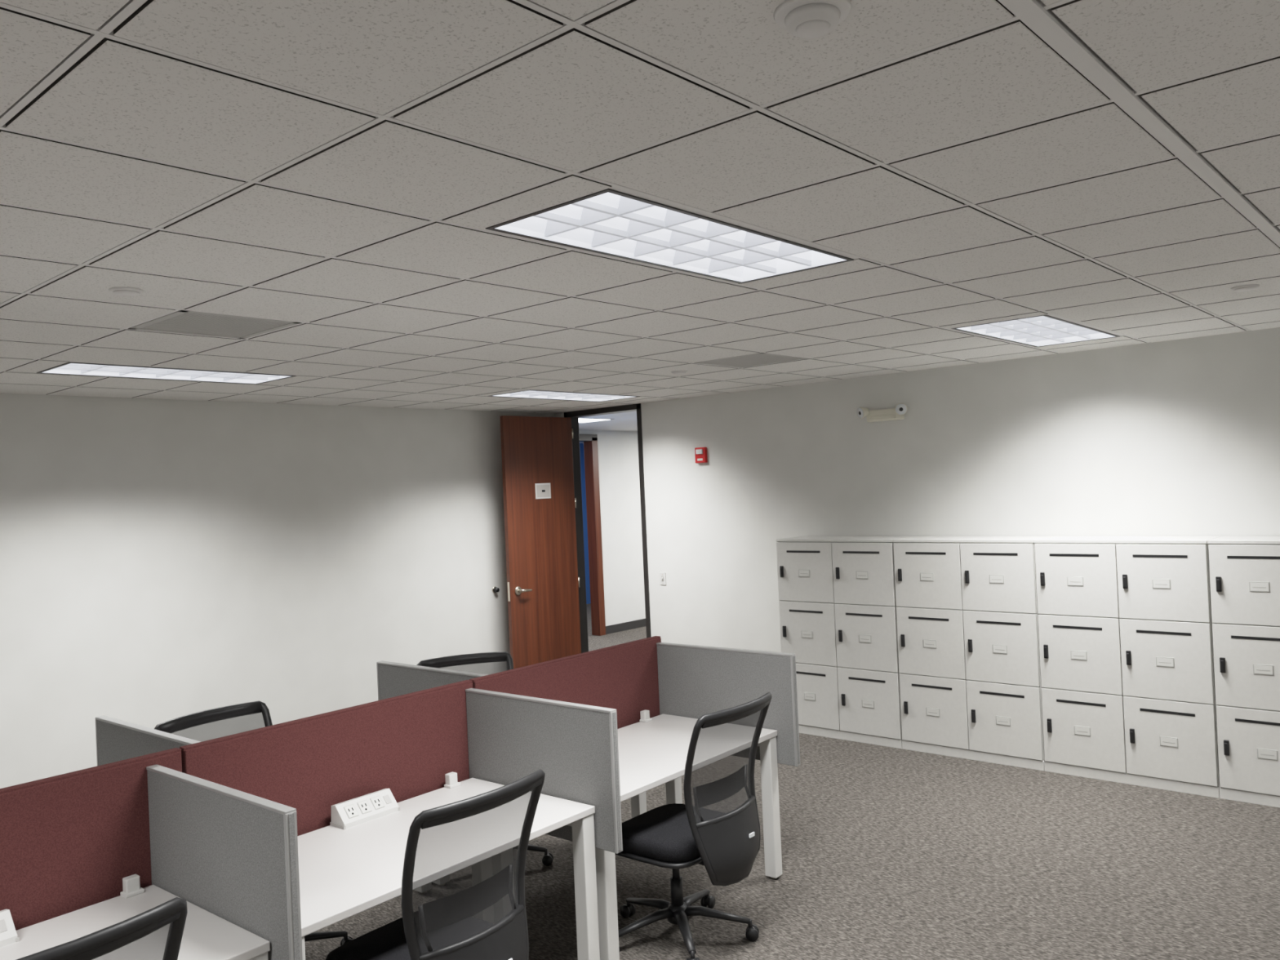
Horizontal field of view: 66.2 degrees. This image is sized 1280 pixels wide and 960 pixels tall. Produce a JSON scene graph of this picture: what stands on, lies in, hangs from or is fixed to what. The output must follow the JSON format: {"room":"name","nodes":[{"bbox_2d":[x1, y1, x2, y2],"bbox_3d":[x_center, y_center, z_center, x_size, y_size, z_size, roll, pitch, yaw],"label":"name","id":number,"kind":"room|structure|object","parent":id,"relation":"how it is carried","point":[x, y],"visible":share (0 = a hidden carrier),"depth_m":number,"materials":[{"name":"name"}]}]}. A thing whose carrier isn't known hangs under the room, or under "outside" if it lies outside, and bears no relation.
{"room":"open-plan office","nodes":[
{"label":"open-plan office","id":0,"kind":"room"},
{"bbox_2d":[0,393,554,788],"bbox_3d":[-4.133,0.697,6.447,0.140,3.029,9.828,-3,-1,42],"label":"wall","id":1,"kind":"structure","parent":0,"point":[162,560],"depth_m":7.45,"materials":[{"name":"paint"}]},
{"bbox_2d":[492,586,499,592],"bbox_3d":[-1.375,1.050,9.396,0.050,0.060,0.060,-3,-1,42],"label":"door stop","id":2,"kind":"object","parent":1,"relation":"attached to","point":[495,589],"visible":1,"depth_m":9.38,"materials":[{"name":"silver metal"}]},
{"bbox_2d":[579,443,591,604],"bbox_3d":[-0.795,0.600,13.827,4.641,3.029,5.572,-3,-1,42],"label":"wall","id":3,"kind":"structure","parent":0,"point":[581,445],"depth_m":17.00,"materials":[{"name":"blue paint"}]},
{"bbox_2d":[578,430,645,626],"bbox_3d":[0.031,0.565,14.097,0.120,3.029,6.872,-3,-1,42],"label":"wall","id":4,"kind":"structure","parent":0,"point":[617,451],"depth_m":13.67,"materials":[{"name":"paint"}]},
{"bbox_2d":[0,0,1279,443],"bbox_3d":[0.193,-0.849,7.253,16.740,0.210,16.840,-3,-1,42],"label":"ceiling","id":5,"kind":"structure","parent":0,"point":[338,169],"depth_m":2.55,"materials":[{"name":"tile"}]},
{"bbox_2d":[108,287,143,296],"bbox_3d":[-1.848,-0.676,3.535,0.112,0.014,0.112,-3,-1,42],"label":"sprinkler cover","id":6,"kind":"object","parent":5,"relation":"attached to","point":[123,291],"visible":1,"depth_m":3.51,"materials":[{"name":"white"}]},
{"bbox_2d":[35,361,296,384],"bbox_3d":[-2.776,-0.689,5.843,0.543,0.127,1.306,-3,-1,42],"label":"ceiling light","id":7,"kind":"object","parent":5,"relation":"in","point":[77,368],"depth_m":5.85,"materials":[{"name":"white plastic"}]},
{"bbox_2d":[128,310,301,338],"bbox_3d":[-1.872,-0.691,4.329,0.536,0.024,0.524,-3,-1,42],"label":"ceiling vent","id":8,"kind":"object","parent":5,"relation":"in","point":[181,322],"visible":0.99,"depth_m":4.32,"materials":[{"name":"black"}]},
{"bbox_2d":[490,389,639,401],"bbox_3d":[-0.619,-0.768,8.283,0.543,0.127,1.306,-3,-1,42],"label":"ceiling light","id":9,"kind":"object","parent":5,"relation":"in","point":[531,393],"depth_m":8.34,"materials":[{"name":"white plastic"}]},
{"bbox_2d":[578,417,613,422],"bbox_3d":[-0.816,-0.688,11.115,0.500,0.030,1.000,-3,-1,42],"label":"recessed light","id":10,"kind":"object","parent":5,"relation":"in","point":[580,420],"visible":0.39,"depth_m":11.24,"materials":[{"name":"white"}]},
{"bbox_2d":[482,186,859,284],"bbox_3d":[0.156,-0.835,3.245,0.543,0.127,1.306,-3,-1,42],"label":"ceiling light","id":11,"kind":"object","parent":5,"relation":"in","point":[615,222],"depth_m":3.21,"materials":[{"name":"white plastic"}]},
{"bbox_2d":[671,370,687,373],"bbox_3d":[0.274,-0.747,6.825,0.112,0.014,0.112,-3,-1,42],"label":"sprinkler cover","id":12,"kind":"object","parent":5,"relation":"attached to","point":[674,371],"visible":1,"depth_m":6.79,"materials":[{"name":"white"}]},
{"bbox_2d":[693,352,807,368],"bbox_3d":[0.724,-0.791,6.420,0.536,0.024,0.524,-3,-1,42],"label":"ceiling vent","id":13,"kind":"object","parent":5,"relation":"in","point":[761,358],"visible":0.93,"depth_m":6.42,"materials":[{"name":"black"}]},
{"bbox_2d":[773,0,851,38],"bbox_3d":[0.291,-0.772,1.654,0.130,0.034,0.130,-3,-1,42],"label":"smoke detector","id":14,"kind":"object","parent":5,"relation":"attached to","point":[803,19],"visible":1,"depth_m":1.63,"materials":[{"name":"white plastic"}]},
{"bbox_2d":[950,313,1122,346],"bbox_3d":[2.313,-0.914,5.685,0.543,0.127,1.306,-3,-1,42],"label":"ceiling light","id":15,"kind":"object","parent":5,"relation":"in","point":[1046,330],"depth_m":5.72,"materials":[{"name":"white plastic"}]},
{"bbox_2d":[1231,284,1259,291],"bbox_3d":[2.752,-0.872,4.468,0.112,0.014,0.112,-3,-1,42],"label":"sprinkler cover","id":16,"kind":"object","parent":5,"relation":"attached to","point":[1251,286],"visible":1,"depth_m":4.44,"materials":[{"name":"white"}]},
{"bbox_2d":[304,603,1279,959],"bbox_3d":[0.316,2.083,7.332,16.900,0.120,17.000,-3,-1,42],"label":"floor","id":17,"kind":"structure","parent":0,"point":[888,853],"depth_m":4.85,"materials":[{"name":"carpet"}]},
{"bbox_2d":[16,897,187,959],"bbox_3d":[-1.472,1.532,2.334,0.773,1.072,0.677,-3,0,39],"label":"office chair","id":18,"kind":"object","parent":17,"relation":"on","point":[156,933],"visible":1,"depth_m":2.22,"materials":[{"name":"black plastic"}]},
{"bbox_2d":[0,884,270,959],"bbox_3d":[-1.744,1.714,2.523,0.730,0.735,1.331,-3,0,39],"label":"desk","id":19,"kind":"object","parent":17,"relation":"on","point":[206,935],"visible":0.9,"depth_m":2.92,"materials":[{"name":"grey laminate"}]},
{"bbox_2d":[0,908,19,947],"bbox_3d":[-1.938,1.316,2.809,0.093,0.080,0.258,-3,0,39],"label":"module","id":20,"kind":"object","parent":19,"relation":"on","point":[8,935],"depth_m":2.88,"materials":[{"name":"white plastic"}]},
{"bbox_2d":[0,747,182,930],"bbox_3d":[-2.031,1.218,2.865,0.048,0.545,1.403,-3,0,39],"label":"divider panel","id":21,"kind":"object","parent":19,"relation":"attached to","point":[68,842],"visible":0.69,"depth_m":3.12,"materials":[{"name":"fabric"}]},
{"bbox_2d":[120,874,144,897],"bbox_3d":[-1.651,1.319,3.195,0.044,0.055,0.060,-3,0,39],"label":"clamp","id":22,"kind":"object","parent":19,"relation":"on","point":[131,884],"visible":1,"depth_m":3.19,"materials":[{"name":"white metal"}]},
{"bbox_2d":[146,764,302,959],"bbox_3d":[-1.300,1.222,3.033,0.862,0.555,0.036,-3,0,39],"label":"screen","id":23,"kind":"object","parent":19,"relation":"attached to","point":[232,854],"visible":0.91,"depth_m":2.96,"materials":[{"name":"fabric"}]},
{"bbox_2d":[154,701,352,946],"bbox_3d":[-1.618,1.550,4.174,0.773,1.072,0.678,-3,0,35],"label":"office chair","id":24,"kind":"object","parent":17,"relation":"on","point":[224,721],"visible":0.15,"depth_m":4.40,"materials":[{"name":"black plastic"}]},
{"bbox_2d":[325,768,545,959],"bbox_3d":[-0.712,1.504,3.269,0.773,1.072,0.677,-3,0,39],"label":"office chair","id":25,"kind":"object","parent":17,"relation":"on","point":[463,879],"visible":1,"depth_m":3.05,"materials":[{"name":"black plastic"}]},
{"bbox_2d":[297,777,599,959],"bbox_3d":[-0.868,1.682,3.588,0.730,0.735,1.341,-3,0,39],"label":"desk","id":26,"kind":"object","parent":17,"relation":"on","point":[344,873],"visible":0.41,"depth_m":3.62,"materials":[{"name":"grey laminate"}]},
{"bbox_2d":[179,680,472,835],"bbox_3d":[-1.168,1.187,3.916,0.048,0.545,1.307,-3,0,39],"label":"divider panel","id":27,"kind":"object","parent":26,"relation":"attached to","point":[406,744],"visible":0.6,"depth_m":3.89,"materials":[{"name":"fabric"}]},
{"bbox_2d":[329,788,399,829],"bbox_3d":[-1.078,1.285,3.856,0.093,0.080,0.258,-3,0,39],"label":"module","id":28,"kind":"object","parent":26,"relation":"on","point":[348,814],"depth_m":3.83,"materials":[{"name":"white plastic"}]},
{"bbox_2d":[444,771,461,788],"bbox_3d":[-0.807,1.288,4.222,0.044,0.055,0.060,-3,0,39],"label":"clamp","id":29,"kind":"object","parent":26,"relation":"on","point":[451,778],"visible":1,"depth_m":4.21,"materials":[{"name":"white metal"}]},
{"bbox_2d":[465,688,622,853],"bbox_3d":[-0.421,1.191,4.103,0.862,0.555,0.036,-3,0,39],"label":"screen","id":30,"kind":"object","parent":26,"relation":"attached to","point":[511,737],"visible":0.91,"depth_m":4.02,"materials":[{"name":"fabric"}]},
{"bbox_2d":[416,651,553,866],"bbox_3d":[-0.857,1.524,5.264,0.678,1.072,0.773,-2,0,-22],"label":"office chair","id":31,"kind":"object","parent":17,"relation":"on","point":[486,663],"visible":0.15,"depth_m":5.61,"materials":[{"name":"black plastic"}]},
{"bbox_2d":[631,791,646,817],"bbox_3d":[-0.506,1.677,5.249,0.600,0.735,1.086,-3,0,39],"label":"desk","id":32,"kind":"object","parent":17,"relation":"on","point":[638,802],"visible":0.02,"depth_m":5.48,"materials":[{"name":"grey laminate"}]},
{"bbox_2d":[595,713,782,959],"bbox_3d":[0.005,1.651,4.650,0.730,0.735,1.321,-3,0,39],"label":"desk","id":33,"kind":"object","parent":17,"relation":"on","point":[653,753],"visible":0.43,"depth_m":4.72,"materials":[{"name":"grey laminate"}]},
{"bbox_2d":[468,635,661,728],"bbox_3d":[-0.318,1.157,4.949,0.049,0.545,1.360,-3,0,39],"label":"divider panel","id":34,"kind":"object","parent":33,"relation":"attached to","point":[623,677],"visible":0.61,"depth_m":5.06,"materials":[{"name":"fabric"}]},
{"bbox_2d":[639,709,652,722],"bbox_3d":[0.032,1.258,5.241,0.044,0.055,0.060,-3,0,39],"label":"clamp","id":35,"kind":"object","parent":33,"relation":"on","point":[645,714],"visible":1,"depth_m":5.23,"materials":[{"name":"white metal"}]},
{"bbox_2d":[656,642,800,766],"bbox_3d":[0.446,1.160,5.157,0.862,0.555,0.036,-3,0,39],"label":"screen","id":36,"kind":"object","parent":33,"relation":"attached to","point":[695,681],"visible":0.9,"depth_m":5.11,"materials":[{"name":"fabric"}]},
{"bbox_2d":[614,692,771,959],"bbox_3d":[0.180,1.472,4.308,0.773,1.072,0.678,-3,0,40],"label":"office chair","id":37,"kind":"object","parent":17,"relation":"on","point":[717,828],"visible":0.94,"depth_m":4.10,"materials":[{"name":"black plastic"}]},
{"bbox_2d":[776,535,918,748],"bbox_3d":[1.623,1.207,7.626,1.009,1.520,0.454,-3,-1,42],"label":"cabinet","id":38,"kind":"object","parent":17,"relation":"on","point":[837,602],"visible":0.91,"depth_m":7.43,"materials":[{"name":"metal"}]},
{"bbox_2d":[893,535,1055,770],"bbox_3d":[2.380,1.169,6.955,1.009,1.520,0.454,-3,-1,42],"label":"cabinet","id":39,"kind":"object","parent":17,"relation":"on","point":[969,654],"visible":0.99,"depth_m":6.78,"materials":[{"name":"metal"}]},
{"bbox_2d":[1033,535,1222,798],"bbox_3d":[3.137,1.132,6.285,1.009,1.520,0.454,-3,-1,42],"label":"cabinet","id":40,"kind":"object","parent":17,"relation":"on","point":[1127,676],"visible":1,"depth_m":6.11,"materials":[{"name":"metal"}]},
{"bbox_2d":[1207,535,1279,807],"bbox_3d":[3.894,1.094,5.614,1.009,1.520,0.454,-3,-1,42],"label":"cabinet","id":41,"kind":"object","parent":17,"relation":"on","point":[1244,571],"visible":1,"depth_m":5.68,"materials":[{"name":"metal"}]},
{"bbox_2d":[554,327,1279,652],"bbox_3d":[3.304,0.370,6.515,11.199,3.029,0.140,-3,-1,42],"label":"wall","id":42,"kind":"structure","parent":0,"point":[1181,437],"depth_m":7.26,"materials":[{"name":"paint"}]},
{"bbox_2d":[499,415,581,668],"bbox_3d":[-0.945,0.731,9.577,0.196,2.698,0.911,-3,-1,42],"label":"door","id":43,"kind":"structure","parent":42,"relation":"in","point":[540,501],"depth_m":9.53,"materials":[{"name":"brown wood"}]},
{"bbox_2d":[564,403,651,653],"bbox_3d":[-0.272,0.677,9.687,1.035,2.773,0.164,-3,-1,42],"label":"door frame","id":44,"kind":"structure","parent":42,"relation":"attached to","point":[575,415],"depth_m":9.98,"materials":[{"name":"black metal"}]},
{"bbox_2d":[659,572,666,585],"bbox_3d":[0.210,0.922,9.164,0.072,0.116,0.016,-3,-1,42],"label":"light switch","id":45,"kind":"object","parent":42,"relation":"attached to","point":[662,575],"visible":1,"depth_m":9.16,"materials":[{"name":"white plastic"}]},
{"bbox_2d":[694,447,707,462],"bbox_3d":[0.542,-0.223,8.810,0.116,0.140,0.052,-3,-1,42],"label":"fire alarm strobe","id":46,"kind":"object","parent":42,"relation":"attached to","point":[700,453],"visible":1,"depth_m":8.79,"materials":[{"name":"red plastic"}]},
{"bbox_2d":[857,403,906,422],"bbox_3d":[1.872,-0.516,7.575,0.420,0.120,0.126,-3,-1,42],"label":"emergency light","id":47,"kind":"object","parent":42,"relation":"attached to","point":[897,413],"visible":1,"depth_m":7.58,"materials":[{"name":"beige plastic"}]},
{"bbox_3d":[1.440,0.495,12.915,11.000,3.029,6.972,-3,-1,42],"label":"wall","id":48,"kind":"structure","parent":0,"visible":0},
{"bbox_2d":[578,434,605,635],"bbox_3d":[-1.008,0.757,12.914,0.180,2.720,1.270,-3,-1,42],"label":"door","id":49,"kind":"structure","parent":48,"relation":"attached to","point":[590,441],"depth_m":13.29,"materials":[{"name":"brown wood"}]},
{"bbox_2d":[605,618,645,634],"bbox_3d":[0.973,1.991,14.981,0.012,0.110,4.370,-3,-1,42],"label":"baseboard","id":50,"kind":"structure","parent":48,"relation":"attached to","point":[639,623],"depth_m":13.65,"materials":[{"name":"grey plastic"}]},
{"bbox_3d":[-2.200,1.738,3.188,0.600,0.735,1.359,-3,0,39],"label":"desk","id":51,"kind":"object","parent":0,"visible":0},
{"bbox_2d":[95,715,200,765],"bbox_3d":[-1.892,1.253,3.829,0.961,0.555,0.036,-3,0,39],"label":"screen","id":52,"kind":"object","parent":51,"relation":"attached to","point":[117,740],"visible":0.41,"depth_m":3.94,"materials":[{"name":"fabric"}]},
{"bbox_3d":[-1.310,1.706,4.271,0.600,0.735,1.358,-3,0,39],"label":"desk","id":53,"kind":"object","parent":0,"visible":0},
{"bbox_2d":[376,661,488,700],"bbox_3d":[-1.002,1.222,4.912,0.961,0.555,0.036,-3,0,39],"label":"screen","id":54,"kind":"object","parent":53,"relation":"attached to","point":[393,679],"visible":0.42,"depth_m":5.03,"materials":[{"name":"fabric"}]}
]}

